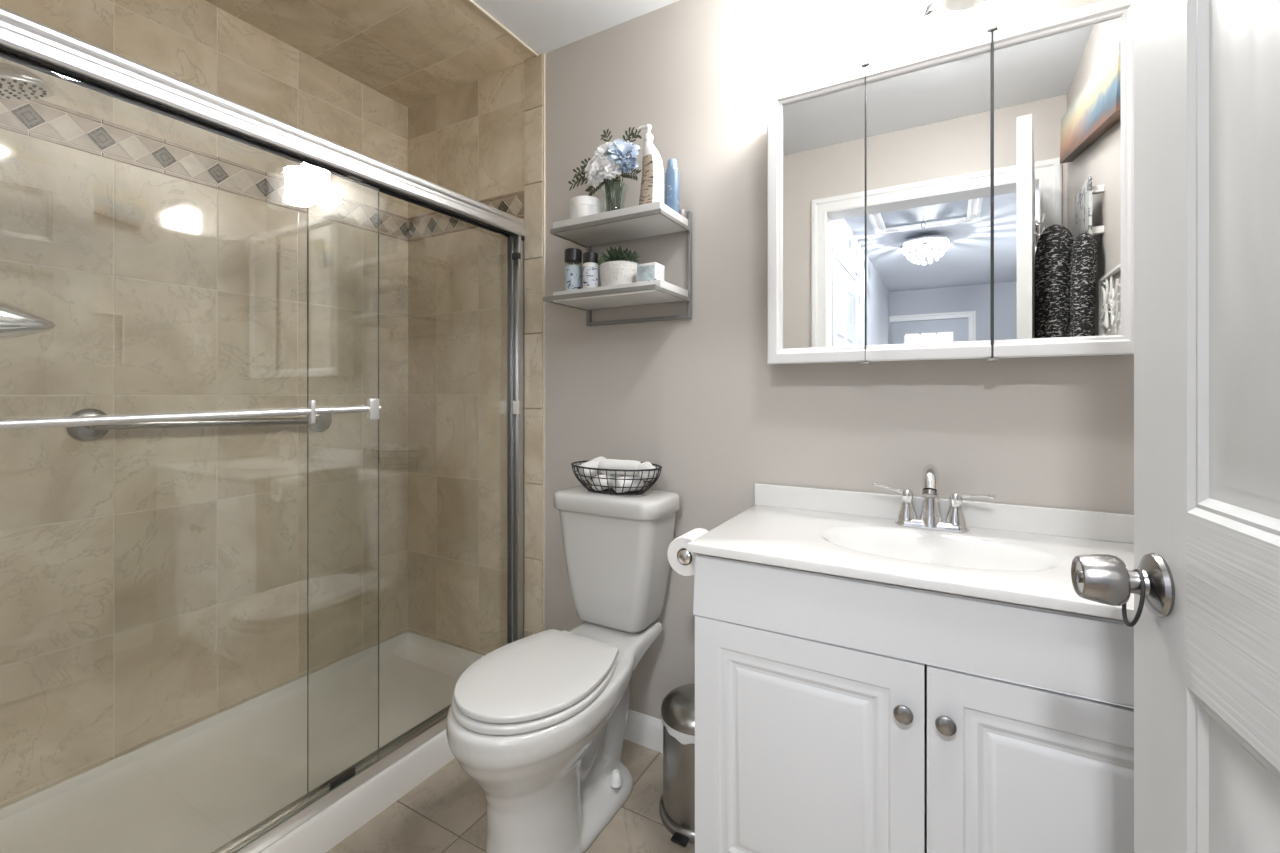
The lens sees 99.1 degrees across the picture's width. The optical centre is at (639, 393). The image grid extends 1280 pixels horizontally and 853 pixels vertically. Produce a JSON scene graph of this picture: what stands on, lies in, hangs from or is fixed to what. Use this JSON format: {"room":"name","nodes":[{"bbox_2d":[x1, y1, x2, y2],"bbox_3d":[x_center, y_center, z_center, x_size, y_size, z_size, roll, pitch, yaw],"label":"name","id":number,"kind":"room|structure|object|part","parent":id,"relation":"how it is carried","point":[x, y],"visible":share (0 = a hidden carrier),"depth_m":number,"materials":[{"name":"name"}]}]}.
{"room":"bathroom","nodes":[
{"label":"bathroom","id":0,"kind":"room"},
{"bbox_2d":[0,0,407,807],"bbox_3d":[-1.432,-0.050,1.742,0.105,2.400,1.727,0,0,30],"label":"wall","id":1,"kind":"structure","parent":0,"point":[153,581],"depth_m":1.69,"materials":[{"name":"beige tile"}]},
{"bbox_2d":[67,409,331,440],"bbox_3d":[-1.331,0.091,1.758,0.060,0.102,0.719,0,0,30],"label":"grab bar","id":2,"kind":"object","parent":1,"relation":"attached to","point":[323,421],"visible":0.7,"depth_m":1.65,"materials":[{"name":"silver metal"}]},
{"bbox_2d":[205,0,678,106],"bbox_3d":[-0.314,-1.296,1.104,2.680,0.107,1.727,0,0,30],"label":"ceiling","id":3,"kind":"structure","parent":0,"point":[409,52],"depth_m":1.88,"materials":[{"name":"beige tile"}]},
{"bbox_2d":[408,53,544,655],"bbox_3d":[-0.657,-0.050,2.232,0.766,2.400,0.108,0,0,30],"label":"tiled wall","id":4,"kind":"structure","parent":0,"point":[482,140],"depth_m":2.18,"materials":[{"name":"beige tile"}]},
{"bbox_2d":[0,7,524,852],"bbox_3d":[-0.825,0.198,1.403,0.077,1.703,1.496,0,0,30],"label":"shower door frame","id":5,"kind":"object","parent":4,"relation":"attached to","point":[24,41],"visible":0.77,"depth_m":1.39,"materials":[{"name":"metal"}]},
{"bbox_2d":[0,175,380,852],"bbox_3d":[-0.936,0.209,1.148,0.060,1.658,0.883,0,0,30],"label":"sliding shower door","id":6,"kind":"structure","parent":5,"relation":"attached to","point":[373,407],"depth_m":1.24,"materials":[{"name":"clear glass"}]},
{"bbox_3d":[-0.959,0.222,1.161,0.006,1.632,0.883,0,0,30],"label":"glass panel","id":7,"kind":"part","parent":6,"relation":"part of","materials":[{"name":"grey"}]},
{"bbox_2d":[307,166,510,797],"bbox_3d":[-0.665,0.209,1.732,0.009,1.658,0.759,0,0,30],"label":"sliding shower door","id":8,"kind":"structure","parent":5,"relation":"attached to","point":[308,796],"depth_m":1.40,"materials":[{"name":"clear glass"}]},
{"bbox_2d":[326,739,694,852],"bbox_3d":[-0.314,1.200,1.104,2.680,0.100,1.727,0,0,30],"label":"floor","id":9,"kind":"structure","parent":0,"point":[446,812],"depth_m":1.47,"materials":[{"name":"beige tile"}]},
{"bbox_2d":[0,631,483,852],"bbox_3d":[-1.082,1.090,1.554,0.695,0.120,1.501,0,0,30],"label":"shower pan","id":10,"kind":"object","parent":9,"relation":"on","point":[197,787],"visible":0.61,"depth_m":1.57,"materials":[{"name":"plastic"}]},
{"bbox_2d":[446,484,679,852],"bbox_3d":[-0.203,0.733,1.478,0.374,0.860,0.730,0,0,30],"label":"toilet","id":11,"kind":"object","parent":9,"relation":"on","point":[538,721],"visible":1,"depth_m":1.38,"materials":[{"name":"white glazed porcelain"},{"name":"white plastic"}]},
{"bbox_3d":[-0.265,0.715,1.352,0.340,0.020,0.414,0,0,30],"label":"seat","id":12,"kind":"part","parent":11,"relation":"part of","materials":[{"name":"plastic"}]},
{"bbox_3d":[-0.261,0.693,1.360,0.333,0.018,0.420,0,0,30],"label":"lid","id":13,"kind":"part","parent":11,"relation":"part of","materials":[{"name":"plastic"}]},
{"bbox_2d":[571,460,661,494],"bbox_3d":[-0.076,0.260,1.695,0.310,0.082,0.202,0,0,30],"label":"wire basket","id":14,"kind":"object","parent":11,"relation":"on","point":[636,492],"visible":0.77,"depth_m":1.63,"materials":[{"name":"black metal"}]},
{"bbox_2d":[578,456,605,479],"bbox_3d":[-0.150,0.236,1.742,0.102,0.068,0.053,0,0,-43],"label":"rolled washcloth","id":15,"kind":"object","parent":14,"relation":"in","point":[593,463],"visible":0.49,"depth_m":1.72,"materials":[{"name":"white fabric"}]},
{"bbox_2d":[591,474,617,490],"bbox_3d":[-0.108,0.274,1.697,0.047,0.048,0.085,0,0,40],"label":"rolled washcloth","id":16,"kind":"object","parent":14,"relation":"in","point":[603,482],"visible":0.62,"depth_m":1.67,"materials":[{"name":"white fabric"}]},
{"bbox_2d":[613,476,643,492],"bbox_3d":[-0.035,0.274,1.660,0.090,0.048,0.047,0,0,-35],"label":"rolled washcloth","id":17,"kind":"object","parent":14,"relation":"in","point":[619,483],"visible":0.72,"depth_m":1.64,"materials":[{"name":"white fabric"}]},
{"bbox_2d":[598,459,640,475],"bbox_3d":[-0.062,0.227,1.684,0.135,0.049,0.048,0,0,26],"label":"rolled washcloth","id":18,"kind":"object","parent":17,"relation":"on","point":[603,463],"visible":0.7,"depth_m":1.67,"materials":[{"name":"white fabric"}]},
{"bbox_2d":[637,462,655,480],"bbox_3d":[0.023,0.234,1.646,0.053,0.066,0.092,0,0,11],"label":"rolled washcloth","id":19,"kind":"object","parent":14,"relation":"in","point":[646,465],"visible":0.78,"depth_m":1.61,"materials":[{"name":"white fabric"}]},
{"bbox_3d":[-0.074,0.333,1.702,0.374,0.059,0.212,0,0,30],"label":"tank lid","id":20,"kind":"part","parent":11,"relation":"part of","materials":[{"name":"white ceramic"}]},
{"bbox_3d":[-0.071,0.533,1.707,0.346,0.352,0.195,0,0,30],"label":"tank","id":21,"kind":"part","parent":11,"relation":"part of","materials":[{"name":"white ceramic"}]},
{"bbox_2d":[659,684,694,846],"bbox_3d":[0.159,0.985,1.496,0.212,0.329,0.212,0,0,-15],"label":"trash can","id":22,"kind":"object","parent":9,"relation":"on","point":[677,800],"visible":0.51,"depth_m":1.43,"materials":[{"name":"silver metal"}]},
{"bbox_3d":[0.159,0.850,1.496,0.202,0.060,0.202,0,0,30],"label":"lid","id":23,"kind":"part","parent":22,"relation":"part of","materials":[{"name":"silver metal"}]},
{"bbox_2d":[693,553,1133,852],"bbox_3d":[0.617,0.747,1.164,0.899,0.805,0.497,0,0,30],"label":"vanity cabinet","id":24,"kind":"object","parent":9,"relation":"on","point":[834,713],"visible":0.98,"depth_m":0.99,"materials":[{"name":"white wood"}]},
{"bbox_2d":[678,549,691,563],"bbox_3d":[0.148,0.375,1.307,0.062,0.048,0.146,0,0,30],"label":"toilet paper holder","id":25,"kind":"object","parent":24,"relation":"attached to","point":[684,557],"visible":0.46,"depth_m":1.25,"materials":[{"name":"silver metal"}]},
{"bbox_2d":[667,528,708,575],"bbox_3d":[0.127,0.375,1.299,0.090,0.090,0.098,0,0,30],"label":"toilet paper roll","id":26,"kind":"object","parent":25,"relation":"hanging from","point":[678,544],"visible":0.41,"depth_m":1.27,"materials":[{"name":"white paper"}]},
{"bbox_3d":[0.317,0.763,1.088,0.444,0.558,0.018,0,0,30],"label":"cabinet door","id":27,"kind":"part","parent":24,"relation":"part of","materials":[{"name":"white wood"}]},
{"bbox_3d":[0.471,0.570,0.975,0.033,0.033,0.026,0,0,30],"label":"knob","id":28,"kind":"part","parent":24,"relation":"part of","materials":[{"name":"silver metal"}]},
{"bbox_2d":[686,483,1133,621],"bbox_3d":[0.619,0.354,1.167,0.917,0.187,0.486,0,0,30],"label":"sink","id":29,"kind":"object","parent":24,"relation":"in","point":[1010,553],"visible":0.58,"depth_m":1.20,"materials":[{"name":"white ceramic"}]},
{"bbox_2d":[872,464,995,532],"bbox_3d":[0.694,0.243,1.303,0.169,0.158,0.211,0,0,-22],"label":"faucet","id":30,"kind":"object","parent":29,"relation":"on","point":[931,517],"visible":1,"depth_m":1.29,"materials":[{"name":"silver metal"}]},
{"bbox_3d":[0.619,0.234,1.357,0.075,0.028,0.017,0,0,11],"label":"lever","id":31,"kind":"part","parent":30,"relation":"part of","materials":[{"name":"silver metal"}]},
{"bbox_3d":[0.660,0.271,1.347,0.048,0.076,0.048,0,0,30],"label":"handle","id":32,"kind":"part","parent":30,"relation":"part of","materials":[{"name":"silver metal"}]},
{"bbox_3d":[0.683,0.240,1.282,0.058,0.152,0.147,0,0,30],"label":"spout","id":33,"kind":"part","parent":30,"relation":"part of","materials":[{"name":"silver metal"}]},
{"bbox_3d":[0.705,0.312,1.321,0.160,0.020,0.052,0,0,30],"label":"plate","id":34,"kind":"part","parent":30,"relation":"part of","materials":[{"name":"silver metal"}]},
{"bbox_3d":[0.750,0.271,1.295,0.048,0.076,0.048,0,0,30],"label":"handle","id":35,"kind":"part","parent":30,"relation":"part of","materials":[{"name":"silver metal"}]},
{"bbox_3d":[0.780,0.238,1.266,0.017,0.020,0.075,0,0,-42],"label":"lever","id":36,"kind":"part","parent":30,"relation":"part of","materials":[{"name":"silver metal"}]},
{"bbox_3d":[0.511,0.416,0.978,0.898,0.132,0.018,0,0,30],"label":"drawer","id":37,"kind":"part","parent":24,"relation":"part of","materials":[{"name":"white wood"}]},
{"bbox_3d":[0.528,0.570,0.943,0.033,0.033,0.026,0,0,30],"label":"knob","id":38,"kind":"part","parent":24,"relation":"part of","materials":[{"name":"silver metal"}]},
{"bbox_3d":[0.707,0.763,0.866,0.446,0.558,0.018,0,0,30],"label":"cabinet door","id":39,"kind":"part","parent":24,"relation":"part of","materials":[{"name":"white wood"}]},
{"bbox_2d":[545,0,1133,719],"bbox_3d":[0.462,-0.050,1.598,1.820,2.400,0.100,0,0,30],"label":"wall","id":40,"kind":"structure","parent":0,"point":[699,399],"depth_m":1.65,"materials":[{"name":"beige paint"}]},
{"bbox_2d":[543,201,691,325],"bbox_3d":[-0.068,-0.402,1.698,0.394,0.332,0.247,0,0,30],"label":"wall shelf","id":41,"kind":"object","parent":40,"relation":"attached to","point":[655,218],"visible":0.98,"depth_m":1.67,"materials":[{"name":"grey wood"}]},
{"bbox_2d":[564,248,581,290],"bbox_3d":[-0.212,-0.390,1.733,0.056,0.134,0.056,0,0,30],"label":"bottle","id":42,"kind":"object","parent":41,"relation":"on","point":[573,273],"visible":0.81,"depth_m":1.71,"materials":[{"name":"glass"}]},
{"bbox_2d":[569,196,602,218],"bbox_3d":[-0.173,-0.580,1.745,0.107,0.075,0.107,0,0,30],"label":"canister","id":43,"kind":"object","parent":41,"relation":"on","point":[579,206],"visible":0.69,"depth_m":1.70,"materials":[{"name":"white ceramic"}]},
{"bbox_3d":[-0.173,-0.603,1.745,0.107,0.029,0.107,0,0,30],"label":"lid","id":44,"kind":"part","parent":43,"relation":"part of","materials":[{"name":"white plastic"}]},
{"bbox_2d":[583,252,598,288],"bbox_3d":[-0.153,-0.379,1.693,0.049,0.113,0.049,0,0,30],"label":"bottle","id":45,"kind":"object","parent":41,"relation":"on","point":[590,266],"visible":0.88,"depth_m":1.67,"materials":[{"name":"white plastic"}]},
{"bbox_3d":[-0.073,-0.294,1.691,0.394,0.014,0.229,0,0,30],"label":"tier frame","id":46,"kind":"part","parent":41,"relation":"part of","materials":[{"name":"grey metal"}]},
{"bbox_2d":[600,261,636,285],"bbox_3d":[-0.065,-0.360,1.678,0.124,0.075,0.102,0,0,30],"label":"planter pot","id":47,"kind":"object","parent":41,"relation":"on","point":[611,272],"visible":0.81,"depth_m":1.63,"materials":[{"name":"white ceramic"}]},
{"bbox_2d":[597,256,609,264],"bbox_3d":[-0.108,-0.410,1.683,0.053,0.030,0.053,0,0,30],"label":"succulent","id":48,"kind":"object","parent":47,"relation":"in","point":[601,260],"visible":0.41,"depth_m":1.67,"materials":[{"name":"green plant"}]},
{"bbox_2d":[601,246,634,261],"bbox_3d":[-0.068,-0.422,1.684,0.106,0.059,0.107,0,0,30],"label":"succulent","id":49,"kind":"object","parent":47,"relation":"in","point":[612,252],"visible":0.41,"depth_m":1.66,"materials":[{"name":"green plant"}]},
{"bbox_2d":[617,250,638,262],"bbox_3d":[-0.035,-0.413,1.649,0.071,0.040,0.071,0,0,30],"label":"succulent","id":50,"kind":"object","parent":47,"relation":"in","point":[627,256],"visible":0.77,"depth_m":1.63,"materials":[{"name":"green plant"}]},
{"bbox_3d":[-0.065,-0.512,1.706,0.394,0.014,0.195,0,0,30],"label":"tier frame","id":51,"kind":"part","parent":41,"relation":"part of","materials":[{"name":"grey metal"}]},
{"bbox_3d":[-0.012,-0.402,1.798,0.394,0.332,0.018,0,0,30],"label":"wall frame","id":52,"kind":"part","parent":41,"relation":"part of","materials":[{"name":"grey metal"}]},
{"bbox_2d":[637,124,663,204],"bbox_3d":[0.032,-0.670,1.616,0.084,0.256,0.047,0,0,30],"label":"lotion bottle","id":53,"kind":"object","parent":41,"relation":"on","point":[652,180],"visible":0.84,"depth_m":1.59,"materials":[{"name":"white plastic"}]},
{"bbox_2d":[637,262,663,281],"bbox_3d":[0.031,-0.352,1.617,0.064,0.060,0.060,0,0,30],"label":"box","id":54,"kind":"object","parent":41,"relation":"on","point":[651,271],"visible":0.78,"depth_m":1.59,"materials":[{"name":"white cardboard"}]},
{"bbox_2d":[665,159,678,212],"bbox_3d":[0.099,-0.629,1.671,0.042,0.173,0.030,0,0,30],"label":"bottle","id":55,"kind":"object","parent":41,"relation":"on","point":[672,173],"visible":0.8,"depth_m":1.66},
{"bbox_2d":[679,209,685,217],"bbox_3d":[0.129,-0.556,1.688,0.027,0.027,0.027,0,0,30],"label":"jar","id":56,"kind":"object","parent":41,"relation":"on","point":[682,212],"visible":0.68,"depth_m":1.68,"materials":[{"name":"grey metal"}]},
{"bbox_3d":[-0.081,-0.596,1.710,0.096,0.106,0.096,0,0,30],"label":"glass vase","id":57,"kind":"object","parent":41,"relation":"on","visible":0},
{"bbox_2d":[568,127,641,211],"bbox_3d":[-0.111,-0.693,1.714,0.273,0.290,0.108,0,0,24],"label":"flower bouquet","id":58,"kind":"object","parent":57,"relation":"in","point":[616,156],"visible":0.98,"depth_m":1.68,"materials":[{"name":"white plant"}]},
{"bbox_2d":[624,709,662,752],"bbox_3d":[0.007,1.102,1.792,0.824,0.096,0.014,0,0,30],"label":"baseboard","id":59,"kind":"structure","parent":40,"relation":"attached to","point":[644,730],"depth_m":1.78,"materials":[{"name":"white paint"}]},
{"bbox_2d":[809,0,987,50],"bbox_3d":[0.635,-1.020,1.340,0.418,0.216,0.171,0,0,30],"label":"vanity light","id":60,"kind":"object","parent":40,"relation":"attached to","point":[833,26],"visible":1,"depth_m":1.36,"materials":[{"name":"white glass"}]},
{"bbox_3d":[0.492,-0.992,1.391,0.118,0.160,0.118,0,0,30],"label":"lamp shade","id":61,"kind":"part","parent":60,"relation":"part of","materials":[{"name":"white glass"}]},
{"bbox_3d":[0.622,-0.992,1.317,0.118,0.160,0.118,0,0,30],"label":"lamp shade","id":62,"kind":"part","parent":60,"relation":"part of","materials":[{"name":"white glass"}]},
{"bbox_3d":[0.703,-1.035,1.384,0.202,0.186,0.026,0,0,30],"label":"plate","id":63,"kind":"part","parent":60,"relation":"part of","materials":[{"name":"silver metal"}]},
{"bbox_3d":[0.752,-0.992,1.242,0.118,0.160,0.118,0,0,30],"label":"lamp shade","id":64,"kind":"part","parent":60,"relation":"part of","materials":[{"name":"white glass"}]},
{"bbox_2d":[754,483,1133,543],"bbox_3d":[0.736,0.292,1.371,0.917,0.062,0.017,0,0,30],"label":"backsplash","id":65,"kind":"structure","parent":40,"relation":"attached to","point":[1074,523],"depth_m":1.31,"materials":[{"name":"white stone"}]},
{"bbox_2d":[767,0,1133,364],"bbox_3d":[0.707,-0.447,1.331,0.774,0.749,0.118,0,0,30],"label":"medicine cabinet","id":66,"kind":"object","parent":40,"relation":"attached to","point":[971,197],"visible":0.98,"depth_m":1.25,"materials":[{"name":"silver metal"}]},
{"bbox_3d":[0.454,-0.447,1.419,0.246,0.732,0.017,0,0,30],"label":"door frame","id":67,"kind":"part","parent":66,"relation":"part of","materials":[{"name":"white wood"}]},
{"bbox_3d":[0.472,-0.447,1.414,0.208,0.656,0.005,0,0,30],"label":"mirror pane","id":68,"kind":"part","parent":66,"relation":"part of","materials":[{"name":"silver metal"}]},
{"bbox_3d":[0.676,-0.102,1.292,0.262,0.041,0.017,0,0,30],"label":"frame rail","id":69,"kind":"part","parent":66,"relation":"part of","materials":[{"name":"white wood"}]},
{"bbox_3d":[0.676,-0.792,1.292,0.262,0.041,0.017,0,0,30],"label":"frame rail","id":70,"kind":"part","parent":66,"relation":"part of","materials":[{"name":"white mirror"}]},
{"bbox_3d":[0.678,-0.447,1.296,0.262,0.656,0.005,0,0,30],"label":"mirror pane","id":71,"kind":"part","parent":66,"relation":"part of","materials":[{"name":"silver metal"}]},
{"bbox_3d":[0.892,-0.447,1.174,0.222,0.656,0.005,0,0,30],"label":"mirror pane","id":72,"kind":"part","parent":66,"relation":"part of","materials":[{"name":"silver metal"}]},
{"bbox_3d":[0.906,-0.447,1.161,0.260,0.732,0.017,0,0,30],"label":"door frame","id":73,"kind":"part","parent":66,"relation":"part of","materials":[{"name":"white wood"}]},
{"bbox_3d":[-0.408,-0.050,0.233,1.780,2.400,0.120,0,0,30],"label":"wall","id":74,"kind":"structure","parent":0,"visible":0},
{"bbox_2d":[1071,0,1279,852],"bbox_3d":[0.434,0.129,0.265,0.182,2.018,0.757,0,0,23],"label":"door","id":75,"kind":"structure","parent":74,"relation":"in","point":[1207,72],"depth_m":0.50,"materials":[{"name":"white painted wood"}]},
{"bbox_3d":[0.507,0.198,0.579,0.070,0.064,0.064,0,0,23],"label":"knob","id":76,"kind":"part","parent":75,"relation":"part of","materials":[{"name":"silver metal"}]},
{"bbox_2d":[1122,569,1145,626],"bbox_3d":[0.519,0.214,0.574,0.014,0.061,0.040,0,0,30],"label":"tie","id":77,"kind":"object","parent":75,"relation":"attached to","point":[1142,579],"visible":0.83,"depth_m":0.56,"materials":[{"name":"rubber"}]},
{"bbox_3d":[-1.484,-0.050,0.850,0.700,2.400,0.125,0,0,30],"label":"tiled wall","id":78,"kind":"structure","parent":0,"visible":0},
{"bbox_2d":[0,300,55,339],"bbox_3d":[-1.402,-0.150,1.074,0.170,0.170,0.351,0,0,30],"label":"shower shelf","id":79,"kind":"object","parent":78,"relation":"attached to","point":[15,321],"visible":1,"depth_m":1.16,"materials":[{"name":"silver metal"}]},
{"bbox_2d":[0,58,56,99],"bbox_3d":[-1.402,-0.725,1.075,0.156,0.180,0.352,0,0,30],"label":"showerhead","id":80,"kind":"object","parent":78,"relation":"attached to","point":[17,81],"visible":0.96,"depth_m":1.16,"materials":[{"name":"silver metal"}]},
{"bbox_3d":[-1.351,-0.653,1.163,0.140,0.036,0.136,0,0,30],"label":"spray plate","id":81,"kind":"part","parent":80,"relation":"part of","materials":[{"name":"metal"}]}
]}

